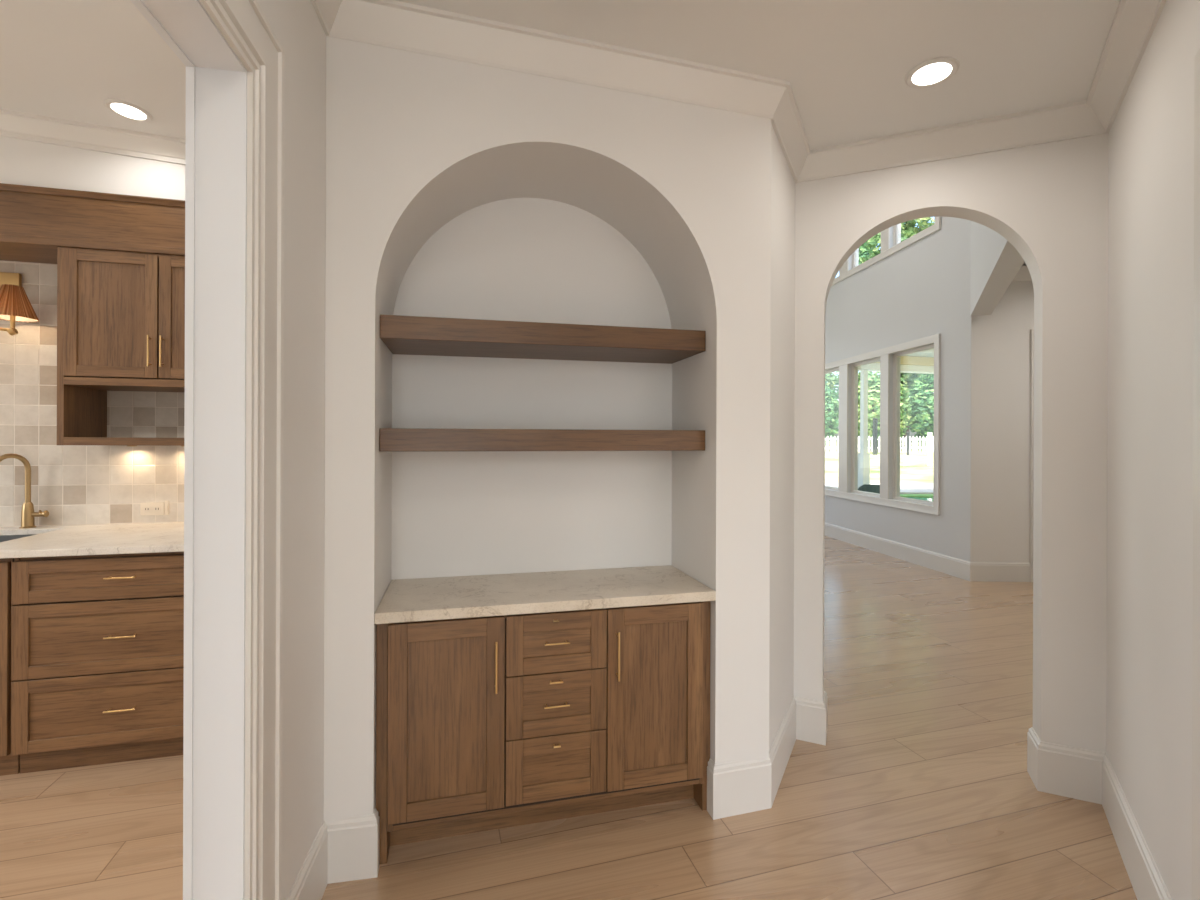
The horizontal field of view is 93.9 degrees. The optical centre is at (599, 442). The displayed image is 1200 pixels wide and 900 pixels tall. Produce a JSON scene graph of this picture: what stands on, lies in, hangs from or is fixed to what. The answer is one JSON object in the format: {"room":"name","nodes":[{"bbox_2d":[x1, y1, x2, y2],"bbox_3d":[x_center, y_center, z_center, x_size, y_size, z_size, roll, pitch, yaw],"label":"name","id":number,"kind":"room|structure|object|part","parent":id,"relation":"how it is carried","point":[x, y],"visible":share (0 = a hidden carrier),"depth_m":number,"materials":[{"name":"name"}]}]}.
{"room":"traditional dwelling","nodes":[
{"label":"traditional dwelling","id":0,"kind":"room"},
{"bbox_2d":[0,136,184,199],"bbox_3d":[-3.290,-1.536,2.954,3.820,0.470,0.376,0,0,-14],"label":"wall","id":1,"kind":"structure","parent":0,"point":[22,162],"depth_m":2.92,"materials":[{"name":"paint"}]},
{"bbox_2d":[0,109,184,164],"bbox_3d":[-3.236,-1.614,2.736,3.820,0.315,0.075,0,0,-14],"label":"trim","id":2,"kind":"structure","parent":1,"relation":"attached to","point":[13,124],"depth_m":2.89,"materials":[{"name":"paint"}]},
{"bbox_2d":[0,0,185,138],"bbox_3d":[-3.251,-1.750,0.320,5.385,0.397,6.839,0,0,0],"label":"ceiling","id":3,"kind":"structure","parent":0,"point":[61,59],"depth_m":2.38,"materials":[{"name":"paint"}]},
{"bbox_2d":[104,99,152,121],"bbox_3d":[-2.286,-1.608,2.716,0.181,0.018,0.182,0,0,-19],"label":"recessed light","id":4,"kind":"object","parent":3,"relation":"in","point":[127,110],"visible":1,"depth_m":2.71,"materials":[{"name":"white plastic"}]},
{"bbox_2d":[257,0,325,899],"bbox_3d":[-0.774,-0.103,0.674,0.108,3.200,2.500,0,0,-10],"label":"wall","id":5,"kind":"structure","parent":0,"point":[296,24],"depth_m":1.69,"materials":[{"name":"paint"}]},
{"bbox_2d":[130,0,194,899],"bbox_3d":[-0.815,0.261,0.537,0.018,2.472,1.745,0,0,-10],"label":"trim","id":6,"kind":"structure","parent":5,"relation":"attached to","point":[190,68],"depth_m":1.29,"materials":[{"name":"white paint"}]},
{"bbox_2d":[141,0,246,899],"bbox_3d":[-0.753,0.311,0.548,0.107,2.372,1.545,0,0,-10],"label":"trim","id":7,"kind":"structure","parent":5,"relation":"attached to","point":[220,76],"depth_m":1.30,"materials":[{"name":"white paint"}]},
{"bbox_2d":[199,0,283,899],"bbox_3d":[-0.690,0.226,0.559,0.023,2.544,1.889,0,0,-10],"label":"trim","id":8,"kind":"structure","parent":5,"relation":"attached to","point":[243,24],"depth_m":1.37,"materials":[{"name":"paint"}]},
{"bbox_2d":[286,808,379,899],"bbox_3d":[-0.855,1.392,1.732,0.176,0.210,0.488,0,0,0],"label":"baseboard","id":9,"kind":"structure","parent":5,"relation":"attached to","point":[347,849],"depth_m":1.91,"materials":[{"name":"paint"}]},
{"bbox_2d":[323,36,770,823],"bbox_3d":[-0.183,-0.026,2.374,1.687,3.050,0.550,0,0,-14],"label":"wall","id":10,"kind":"structure","parent":0,"point":[455,188],"depth_m":2.29,"materials":[{"name":"paint"}]},
{"bbox_2d":[379,428,704,451],"bbox_3d":[-0.227,-0.011,2.383,1.283,0.089,0.388,0,0,-14],"label":"shelf","id":11,"kind":"object","parent":10,"relation":"attached to","point":[391,439],"visible":1,"depth_m":2.18,"materials":[{"name":"brown wood"}]},
{"bbox_2d":[380,315,705,363],"bbox_3d":[-0.226,-0.427,2.383,1.283,0.093,0.388,0,0,-14],"label":"shelf","id":12,"kind":"object","parent":10,"relation":"attached to","point":[404,335],"visible":1,"depth_m":2.24,"materials":[{"name":"brown wood"}]},
{"bbox_2d":[707,691,826,819],"bbox_3d":[0.378,1.396,2.786,1.354,0.210,0.945,0,0,25],"label":"baseboard","id":13,"kind":"structure","parent":10,"relation":"attached to","point":[734,788],"depth_m":2.30,"materials":[{"name":"paint"}]},
{"bbox_2d":[0,536,1136,899],"bbox_3d":[0.070,1.560,3.375,13.350,0.120,16.750,0,0,0],"label":"floor","id":14,"kind":"structure","parent":0,"point":[920,787],"depth_m":2.23,"materials":[{"name":"brown wood"}]},
{"bbox_2d":[0,558,19,775],"bbox_3d":[-3.153,0.997,2.729,0.935,0.985,0.844,0,0,-14],"label":"base cabinet","id":15,"kind":"object","parent":14,"relation":"on","point":[9,765],"visible":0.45,"depth_m":2.46,"materials":[{"name":"brown wood"}]},
{"bbox_3d":[-2.835,0.951,2.419,0.460,0.854,0.020,0,0,-14],"label":"door","id":16,"kind":"part","parent":15,"relation":"part of","materials":[{"name":"brown wood"}]},
{"bbox_2d":[11,552,183,773],"bbox_3d":[-2.288,1.000,2.949,0.838,0.985,0.835,0,0,-14],"label":"base cabinet","id":17,"kind":"object","parent":14,"relation":"on","point":[97,641],"visible":0.59,"depth_m":2.56,"materials":[{"name":"brown wood"}]},
{"bbox_3d":[-2.196,1.218,2.578,0.830,0.324,0.020,0,0,-14],"label":"drawer","id":18,"kind":"part","parent":17,"relation":"part of","materials":[{"name":"brown wood"}]},
{"bbox_3d":[-2.195,0.886,2.578,0.830,0.328,0.020,0,0,-14],"label":"drawer","id":19,"kind":"part","parent":17,"relation":"part of","materials":[{"name":"brown wood"}]},
{"bbox_3d":[-2.194,0.620,2.578,0.830,0.188,0.020,0,0,-14],"label":"drawer","id":20,"kind":"part","parent":17,"relation":"part of","materials":[{"name":"brown wood"}]},
{"bbox_3d":[-2.197,1.218,2.582,0.714,0.220,0.009,0,0,-14],"label":"panel","id":21,"kind":"part","parent":17,"relation":"part of","materials":[{"name":"brown wood"}]},
{"bbox_3d":[-2.196,0.886,2.582,0.714,0.224,0.009,0,0,-14],"label":"panel","id":22,"kind":"part","parent":17,"relation":"part of","materials":[{"name":"brown wood"}]},
{"bbox_3d":[-2.195,0.620,2.582,0.714,0.084,0.009,0,0,-14],"label":"panel","id":23,"kind":"part","parent":17,"relation":"part of","materials":[{"name":"brown wood"}]},
{"bbox_3d":[-2.192,1.218,2.561,0.122,0.008,0.035,0,0,-14],"label":"handle","id":24,"kind":"part","parent":17,"relation":"part of","materials":[{"name":"gold metal"}]},
{"bbox_3d":[-2.191,0.884,2.561,0.122,0.008,0.035,0,0,-14],"label":"handle","id":25,"kind":"part","parent":17,"relation":"part of","materials":[{"name":"gold metal"}]},
{"bbox_3d":[-2.190,0.614,2.561,0.122,0.008,0.035,0,0,-14],"label":"handle","id":26,"kind":"part","parent":17,"relation":"part of","materials":[{"name":"gold metal"}]},
{"bbox_2d":[376,601,710,864],"bbox_3d":[-0.213,1.066,2.309,1.283,0.866,0.504,0,0,-14],"label":"base cabinet","id":27,"kind":"object","parent":14,"relation":"on","point":[488,723],"visible":0.91,"depth_m":2.09,"materials":[{"name":"brown wood"}]},
{"bbox_3d":[-0.548,0.986,2.012,0.404,0.698,0.020,0,0,-14],"label":"door","id":28,"kind":"part","parent":27,"relation":"part of","materials":[{"name":"brown wood"}]},
{"bbox_3d":[-0.549,0.986,2.015,0.282,0.576,0.009,0,0,-14],"label":"panel","id":29,"kind":"part","parent":27,"relation":"part of","materials":[{"name":"brown wood"}]},
{"bbox_3d":[-0.376,0.809,2.027,0.009,0.185,0.036,0,0,-14],"label":"handle","id":30,"kind":"part","parent":27,"relation":"part of","materials":[{"name":"gold metal"}]},
{"bbox_2d":[374,565,715,623],"bbox_3d":[-0.217,0.612,2.333,1.285,0.039,0.493,0,0,-14],"label":"countertop","id":31,"kind":"structure","parent":27,"relation":"on","point":[456,597],"depth_m":2.22,"materials":[{"name":"white stone"}]},
{"bbox_3d":[-0.163,1.215,2.107,0.381,0.237,0.020,0,0,-14],"label":"drawer","id":32,"kind":"part","parent":27,"relation":"part of","materials":[{"name":"brown wood"}]},
{"bbox_3d":[-0.164,1.215,2.111,0.265,0.121,0.009,0,0,-14],"label":"panel","id":33,"kind":"part","parent":27,"relation":"part of","materials":[{"name":"brown wood"}]},
{"bbox_3d":[-0.162,0.977,2.107,0.381,0.230,0.020,0,0,-14],"label":"drawer","id":34,"kind":"part","parent":27,"relation":"part of","materials":[{"name":"brown wood"}]},
{"bbox_3d":[-0.163,0.890,2.087,0.050,0.008,0.021,0,0,-14],"label":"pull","id":35,"kind":"part","parent":27,"relation":"part of","materials":[{"name":"gold metal"}]},
{"bbox_3d":[-0.163,0.977,2.111,0.265,0.114,0.009,0,0,-14],"label":"panel","id":36,"kind":"part","parent":27,"relation":"part of","materials":[{"name":"brown wood"}]},
{"bbox_3d":[-0.161,0.748,2.107,0.381,0.220,0.020,0,0,-14],"label":"drawer","id":37,"kind":"part","parent":27,"relation":"part of","materials":[{"name":"brown wood"}]},
{"bbox_3d":[-0.162,0.979,2.091,0.095,0.007,0.030,0,0,-14],"label":"handle","id":38,"kind":"part","parent":27,"relation":"part of","materials":[{"name":"gold metal"}]},
{"bbox_3d":[-0.162,0.748,2.111,0.265,0.104,0.009,0,0,-14],"label":"panel","id":39,"kind":"part","parent":27,"relation":"part of","materials":[{"name":"brown wood"}]},
{"bbox_3d":[-0.161,0.746,2.091,0.095,0.007,0.030,0,0,-14],"label":"handle","id":40,"kind":"part","parent":27,"relation":"part of","materials":[{"name":"gold metal"}]},
{"bbox_3d":[0.069,0.810,2.136,0.009,0.185,0.036,0,0,-14],"label":"handle","id":41,"kind":"part","parent":27,"relation":"part of","materials":[{"name":"gold metal"}]},
{"bbox_3d":[0.218,0.989,2.201,0.394,0.698,0.020,0,0,-14],"label":"door","id":42,"kind":"part","parent":27,"relation":"part of","materials":[{"name":"brown wood"}]},
{"bbox_3d":[0.217,0.989,2.204,0.272,0.576,0.009,0,0,-14],"label":"panel","id":43,"kind":"part","parent":27,"relation":"part of","materials":[{"name":"brown wood"}]},
{"bbox_3d":[-1.632,1.002,3.108,0.504,0.985,0.844,0,0,-14],"label":"base cabinet","id":44,"kind":"object","parent":14,"relation":"on","visible":0},
{"bbox_2d":[0,522,183,558],"bbox_3d":[-2.497,0.488,2.900,2.288,0.032,0.841,0,0,-14],"label":"countertop","id":45,"kind":"structure","parent":44,"relation":"on","point":[104,539],"depth_m":2.72,"materials":[{"name":"white stone"}]},
{"bbox_2d":[0,535,31,541],"bbox_3d":[-3.216,0.599,2.741,0.687,0.192,0.582,0,0,-14],"label":"sink","id":46,"kind":"object","parent":45,"relation":"in","point":[9,537],"visible":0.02,"depth_m":3.04,"materials":[{"name":"silver metal"}]},
{"bbox_2d":[0,453,48,528],"bbox_3d":[-3.197,0.263,3.068,0.098,0.413,0.255,0,0,42],"label":"faucet","id":47,"kind":"object","parent":45,"relation":"on","point":[28,515],"visible":1,"depth_m":3.10,"materials":[{"name":"gold metal"}]},
{"bbox_3d":[-3.214,0.198,3.035,0.030,0.283,0.192,0,0,24],"label":"spout","id":48,"kind":"part","parent":47,"relation":"part of","materials":[{"name":"gold metal"}]},
{"bbox_3d":[-3.124,0.395,3.124,0.072,0.042,0.040,0,0,-14],"label":"lever","id":49,"kind":"part","parent":47,"relation":"part of","materials":[{"name":"gold metal"}]},
{"bbox_2d":[396,0,1119,149],"bbox_3d":[0.617,-1.479,-0.084,3.140,0.132,6.033,0,0,0],"label":"ceiling","id":50,"kind":"structure","parent":0,"point":[846,64],"depth_m":2.02,"materials":[{"name":"paint"}]},
{"bbox_2d":[905,57,958,88],"bbox_3d":[1.285,-1.430,2.170,0.182,0.008,0.182,2,0,0],"label":"recessed light","id":51,"kind":"object","parent":50,"relation":"in","point":[933,72],"visible":1,"depth_m":2.16,"materials":[{"name":"paint"}]},
{"bbox_2d":[769,124,794,750],"bbox_3d":[0.803,-0.022,2.614,0.100,3.050,0.620,0,0,28],"label":"wall","id":52,"kind":"structure","parent":0,"point":[782,343],"depth_m":2.56,"materials":[{"name":"paint"}]},
{"bbox_2d":[825,217,970,561],"bbox_3d":[3.820,-1.337,8.884,0.161,5.700,5.500,0,0,-7],"label":"wall window","id":53,"kind":"structure","parent":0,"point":[922,289],"depth_m":6.92,"materials":[{"name":"paint"}]},
{"bbox_2d":[825,334,940,514],"bbox_3d":[3.876,-0.221,8.162,0.156,2.139,3.127,0,0,-7],"label":"window","id":54,"kind":"structure","parent":53,"relation":"attached to","point":[883,354],"depth_m":7.60,"materials":[{"name":"paint"}]},
{"bbox_3d":[3.787,-0.221,9.200,0.080,1.955,0.860,0,0,-7],"label":"sash","id":55,"kind":"part","parent":54,"relation":"part of","materials":[{"name":"paint"}]},
{"bbox_3d":[3.918,-0.221,8.135,0.080,1.955,0.812,0,0,-7],"label":"sash","id":56,"kind":"part","parent":54,"relation":"part of","materials":[{"name":"paint"}]},
{"bbox_3d":[4.040,-0.220,7.133,0.080,1.955,0.860,0,0,-7],"label":"sash","id":57,"kind":"part","parent":54,"relation":"part of","materials":[{"name":"paint"}]},
{"bbox_2d":[832,217,940,285],"bbox_3d":[3.886,-3.051,8.162,0.156,1.054,3.127,0,0,-7],"label":"window","id":58,"kind":"structure","parent":53,"relation":"attached to","point":[844,272],"depth_m":7.57,"materials":[{"name":"paint"}]},
{"bbox_3d":[3.928,-3.051,8.135,0.080,0.870,0.812,0,0,-7],"label":"sash","id":59,"kind":"part","parent":58,"relation":"part of","materials":[{"name":"paint"}]},
{"bbox_3d":[4.050,-3.051,7.133,0.080,0.870,0.860,0,0,-7],"label":"sash","id":60,"kind":"part","parent":58,"relation":"part of","materials":[{"name":"paint"}]},
{"bbox_2d":[825,523,1029,581],"bbox_3d":[3.744,1.408,8.775,0.625,0.210,5.630,0,0,-13],"label":"baseboard","id":61,"kind":"structure","parent":53,"relation":"attached to","point":[966,570],"depth_m":6.61,"materials":[{"name":"paint"}]},
{"bbox_2d":[794,134,1107,752],"bbox_3d":[2.025,-1.343,2.460,4.700,5.700,0.131,0,0,25],"label":"wall","id":62,"kind":"structure","parent":0,"point":[1049,201],"depth_m":2.43,"materials":[{"name":"paint"}]},
{"bbox_2d":[1027,727,1171,899],"bbox_3d":[2.804,1.405,1.976,2.665,0.210,1.194,0,0,0],"label":"baseboard","id":63,"kind":"structure","parent":62,"relation":"attached to","point":[1066,771],"depth_m":2.34,"materials":[{"name":"paint"}]},
{"bbox_2d":[905,263,1025,357],"bbox_3d":[8.957,-1.959,9.250,9.100,0.120,6.700,0,0,0],"label":"ceiling","id":64,"kind":"structure","parent":0,"point":[929,353],"depth_m":12.06,"materials":[{"name":"white paint"}]},
{"bbox_2d":[970,221,1024,315],"bbox_3d":[3.134,-2.789,4.255,0.185,2.800,4.180,0,0,29],"label":"wall header","id":65,"kind":"structure","parent":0,"point":[995,262],"depth_m":5.00,"materials":[{"name":"paint"}]},
{"bbox_2d":[1013,265,1031,280],"bbox_3d":[4.394,-1.845,4.243,2.103,0.140,5.240,0,0,28],"label":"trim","id":66,"kind":"structure","parent":65,"relation":"attached to","point":[1023,274],"depth_m":6.08,"materials":[{"name":"paint"}]},
{"bbox_2d":[1029,329,1033,581],"bbox_3d":[5.581,0.142,6.079,1.765,2.755,0.026,0,0,2],"label":"door frame","id":67,"kind":"structure","parent":65,"relation":"attached to","point":[1031,330],"depth_m":6.10,"materials":[{"name":"paint"}]},
{"bbox_2d":[970,281,1033,561],"bbox_3d":[5.348,-0.281,6.181,2.550,3.600,0.160,0,0,2],"label":"wall door","id":68,"kind":"structure","parent":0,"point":[1000,340],"depth_m":6.13,"materials":[{"name":"paint"}]},
{"bbox_2d":[1106,0,1199,899],"bbox_3d":[1.524,-0.020,1.323,0.121,3.050,2.360,0,0,33],"label":"wall","id":69,"kind":"structure","parent":0,"point":[1151,134],"depth_m":1.74,"materials":[{"name":"paint"}]},
{"bbox_2d":[311,0,1166,182],"bbox_3d":[0.597,-1.397,-0.066,3.060,0.195,5.857,0,0,0],"label":"trim","id":70,"kind":"structure","parent":69,"relation":"attached to","point":[394,24],"depth_m":2.14,"materials":[{"name":"paint"}]},
{"bbox_2d":[1192,48,1199,899],"bbox_3d":[1.189,0.272,0.942,0.022,2.464,1.061,0,0,33],"label":"trim","id":71,"kind":"structure","parent":69,"relation":"attached to","point":[1196,351],"depth_m":1.38,"materials":[{"name":"paint"}]},
{"bbox_3d":[-3.355,-0.237,3.195,4.020,3.450,0.120,0,0,-14],"label":"wall","id":72,"kind":"structure","parent":0,"visible":0},
{"bbox_2d":[0,260,184,526],"bbox_3d":[-3.339,-0.312,3.131,3.820,1.600,0.012,0,0,-14],"label":"wall","id":73,"kind":"structure","parent":72,"relation":"attached to","point":[77,484],"depth_m":3.19,"materials":[{"name":"tile"}]},
{"bbox_2d":[0,272,38,335],"bbox_3d":[-3.252,-0.764,3.021,0.363,0.368,0.240,0,0,-14],"label":"wall sconce","id":74,"kind":"object","parent":73,"relation":"attached to","point":[15,306],"visible":1,"depth_m":3.01,"materials":[{"name":"brown fabric"}]},
{"bbox_3d":[-3.272,-0.737,3.014,0.228,0.314,0.124,0,0,18],"label":"arm","id":75,"kind":"part","parent":74,"relation":"part of","materials":[{"name":"gold metal"}]},
{"bbox_3d":[-3.171,-0.760,3.024,0.204,0.172,0.204,0,0,-14],"label":"lamp shade","id":76,"kind":"part","parent":74,"relation":"part of","materials":[{"name":"fabric"}]},
{"bbox_2d":[57,247,184,445],"bbox_3d":[-2.405,-0.497,3.147,0.885,1.022,0.404,0,0,-14],"label":"upper cabinet","id":77,"kind":"object","parent":73,"relation":"attached to","point":[121,315],"visible":0.69,"depth_m":2.96,"materials":[{"name":"brown wood"}]},
{"bbox_3d":[-2.565,-0.675,2.945,0.415,0.656,0.020,0,0,-14],"label":"door","id":78,"kind":"part","parent":77,"relation":"part of","materials":[{"name":"brown wood"}]},
{"bbox_3d":[-2.566,-0.675,2.949,0.311,0.552,0.009,0,0,-14],"label":"panel","id":79,"kind":"part","parent":77,"relation":"part of","materials":[{"name":"brown wood"}]},
{"bbox_3d":[-2.385,-0.486,2.963,0.009,0.165,0.036,0,0,-14],"label":"handle","id":80,"kind":"part","parent":77,"relation":"part of","materials":[{"name":"gold metal"}]},
{"bbox_3d":[-2.330,-0.486,2.977,0.009,0.165,0.036,0,0,-14],"label":"handle","id":81,"kind":"part","parent":77,"relation":"part of","materials":[{"name":"gold metal"}]},
{"bbox_3d":[-2.158,-0.674,3.047,0.410,0.656,0.020,0,0,-14],"label":"door","id":82,"kind":"part","parent":77,"relation":"part of","materials":[{"name":"brown wood"}]},
{"bbox_3d":[-2.159,-0.674,3.050,0.306,0.552,0.009,0,0,-14],"label":"panel","id":83,"kind":"part","parent":77,"relation":"part of","materials":[{"name":"brown wood"}]},
{"bbox_2d":[140,502,163,514],"bbox_3d":[-2.635,0.388,3.296,0.120,0.074,0.009,0,0,-14],"label":"outlet","id":84,"kind":"object","parent":73,"relation":"attached to","point":[157,508],"visible":1,"depth_m":3.29,"materials":[{"name":"beige plastic"}]},
{"bbox_2d":[0,183,184,263],"bbox_3d":[-3.278,-1.157,2.935,3.798,0.288,0.392,0,0,-14],"label":"frieze","id":85,"kind":"object","parent":72,"relation":"attached to","point":[35,221],"visible":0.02,"depth_m":2.92,"materials":[{"name":"brown wood"}]},
{"bbox_3d":[-3.232,-1.287,2.756,3.798,0.028,0.022,0,0,-14],"label":"moulding","id":86,"kind":"part","parent":85,"relation":"part of","materials":[{"name":"brown wood"}]},
{"bbox_3d":[-3.237,-1.032,2.772,3.798,0.037,0.028,0,0,-14],"label":"moulding","id":87,"kind":"part","parent":85,"relation":"part of","materials":[{"name":"brown wood"}]},
{"label":"outside","id":88,"kind":"structure","parent":0,"visible":0},
{"bbox_2d":[825,441,933,482],"bbox_3d":[35.997,0.782,41.000,132.000,2.168,98.000,0,0,0],"label":"ground","id":89,"kind":"structure","parent":88,"point":[914,468],"depth_m":26.52,"materials":[{"name":"white concrete"}]},
{"bbox_2d":[825,381,838,446],"bbox_3d":[18.700,-2.525,50.541,6.433,7.103,4.938,0,0,0],"label":"shrub","id":90,"kind":"object","parent":89,"relation":"on","point":[831,402],"visible":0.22,"depth_m":49.29,"materials":[{"name":"green plant"}]},
{"bbox_2d":[825,371,838,389],"bbox_3d":[19.875,-12.902,64.021,14.282,26.570,12.163,0,0,24],"label":"tree","id":91,"kind":"object","parent":89,"relation":"on","point":[829,378],"visible":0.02,"depth_m":62.34,"materials":[{"name":"green plant"}]},
{"bbox_2d":[858,370,869,487],"bbox_3d":[5.720,0.020,12.140,0.170,3.200,0.170,0,0,-15],"label":"patio column","id":92,"kind":"structure","parent":89,"relation":"on","point":[863,456],"depth_m":12.09,"materials":[{"name":"white paint"}]},
{"bbox_2d":[858,356,933,373],"bbox_3d":[8.435,-1.730,12.847,8.500,0.320,0.301,0,0,-15],"label":"beam","id":93,"kind":"structure","parent":92,"relation":"on","point":[908,364],"depth_m":12.30,"materials":[{"name":"beige wood"}]},
{"bbox_2d":[858,484,879,493],"bbox_3d":[4.821,1.168,9.936,0.680,0.902,0.650,0,0,-20],"label":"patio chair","id":94,"kind":"object","parent":89,"relation":"on","point":[866,487],"visible":0.07,"depth_m":9.66,"materials":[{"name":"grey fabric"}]},
{"bbox_2d":[829,222,909,398],"bbox_3d":[40.792,-17.594,84.820,15.009,35.216,15.930,0,0,39],"label":"tree","id":95,"kind":"object","parent":89,"relation":"on","point":[863,249],"visible":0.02,"depth_m":80.84,"materials":[{"name":"green plant"}]},
{"bbox_2d":[872,418,875,454],"bbox_3d":[22.002,-0.516,45.000,0.260,3.000,0.260,0,0,0],"label":"fence post","id":96,"kind":"object","parent":89,"relation":"on","point":[872,418],"visible":0.96,"depth_m":44.92,"materials":[{"name":"black metal"}]},
{"bbox_2d":[875,418,877,454],"bbox_3d":[22.302,-0.519,45.200,0.260,3.000,0.260,0,0,0],"label":"fence post","id":97,"kind":"object","parent":89,"relation":"on","point":[876,419],"visible":0.97,"depth_m":45.15,"materials":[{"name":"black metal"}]},
{"bbox_2d":[825,483,932,493],"bbox_3d":[9.845,1.310,15.550,9.300,0.150,3.300,0,0,0],"label":"terrace","id":98,"kind":"object","parent":89,"relation":"on","point":[905,488],"visible":0.07,"depth_m":15.49,"materials":[{"name":"concrete"}]},
{"bbox_2d":[825,436,933,451],"bbox_3d":[28.422,0.097,46.946,27.000,1.320,0.073,0,0,-6],"label":"picket fence","id":99,"kind":"object","parent":89,"relation":"on","point":[827,439],"visible":0.19,"depth_m":46.56,"materials":[{"name":"white wood"}]},
{"bbox_2d":[858,371,911,450],"bbox_3d":[24.913,-2.887,50.578,6.289,7.592,5.084,0,0,0],"label":"tree","id":100,"kind":"object","parent":89,"relation":"on","point":[874,380],"visible":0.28,"depth_m":49.17,"materials":[{"name":"green plant"}]},
{"bbox_2d":[859,217,933,446],"bbox_3d":[35.498,-13.910,64.576,12.607,28.696,12.835,0,0,-34],"label":"tree","id":101,"kind":"object","parent":89,"relation":"on","point":[908,229],"visible":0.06,"depth_m":62.43,"materials":[{"name":"green plant"}]},
{"bbox_2d":[906,432,909,454],"bbox_3d":[24.200,0.063,44.000,0.260,1.900,0.260,0,0,0],"label":"fence post","id":102,"kind":"object","parent":89,"relation":"on","point":[906,432],"visible":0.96,"depth_m":43.91,"materials":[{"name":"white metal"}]},
{"bbox_2d":[900,494,932,496],"bbox_3d":[9.845,1.329,13.600,9.300,0.110,0.560,0,0,0],"label":"grass strip","id":103,"kind":"object","parent":89,"relation":"on","point":[901,495],"visible":0.02,"depth_m":13.51,"materials":[{"name":"green plant"}]},
{"bbox_2d":[907,497,932,500],"bbox_3d":[8.845,1.313,12.450,7.300,0.035,1.700,0,0,0],"label":"pool water","id":104,"kind":"structure","parent":89,"relation":"on","point":[920,498],"depth_m":13.03,"materials":[{"name":"teal liquid"}]},
{"bbox_2d":[907,374,933,446],"bbox_3d":[30.939,-3.044,50.652,6.193,8.171,5.123,0,0,0],"label":"tree","id":105,"kind":"object","parent":89,"relation":"on","point":[921,420],"visible":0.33,"depth_m":49.98,"materials":[{"name":"green plant"}]},
{"bbox_2d":[927,432,931,465],"bbox_3d":[15.549,0.352,26.400,0.140,1.700,0.140,0,0,0],"label":"post","id":106,"kind":"object","parent":89,"relation":"on","point":[929,443],"visible":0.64,"depth_m":26.33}
]}

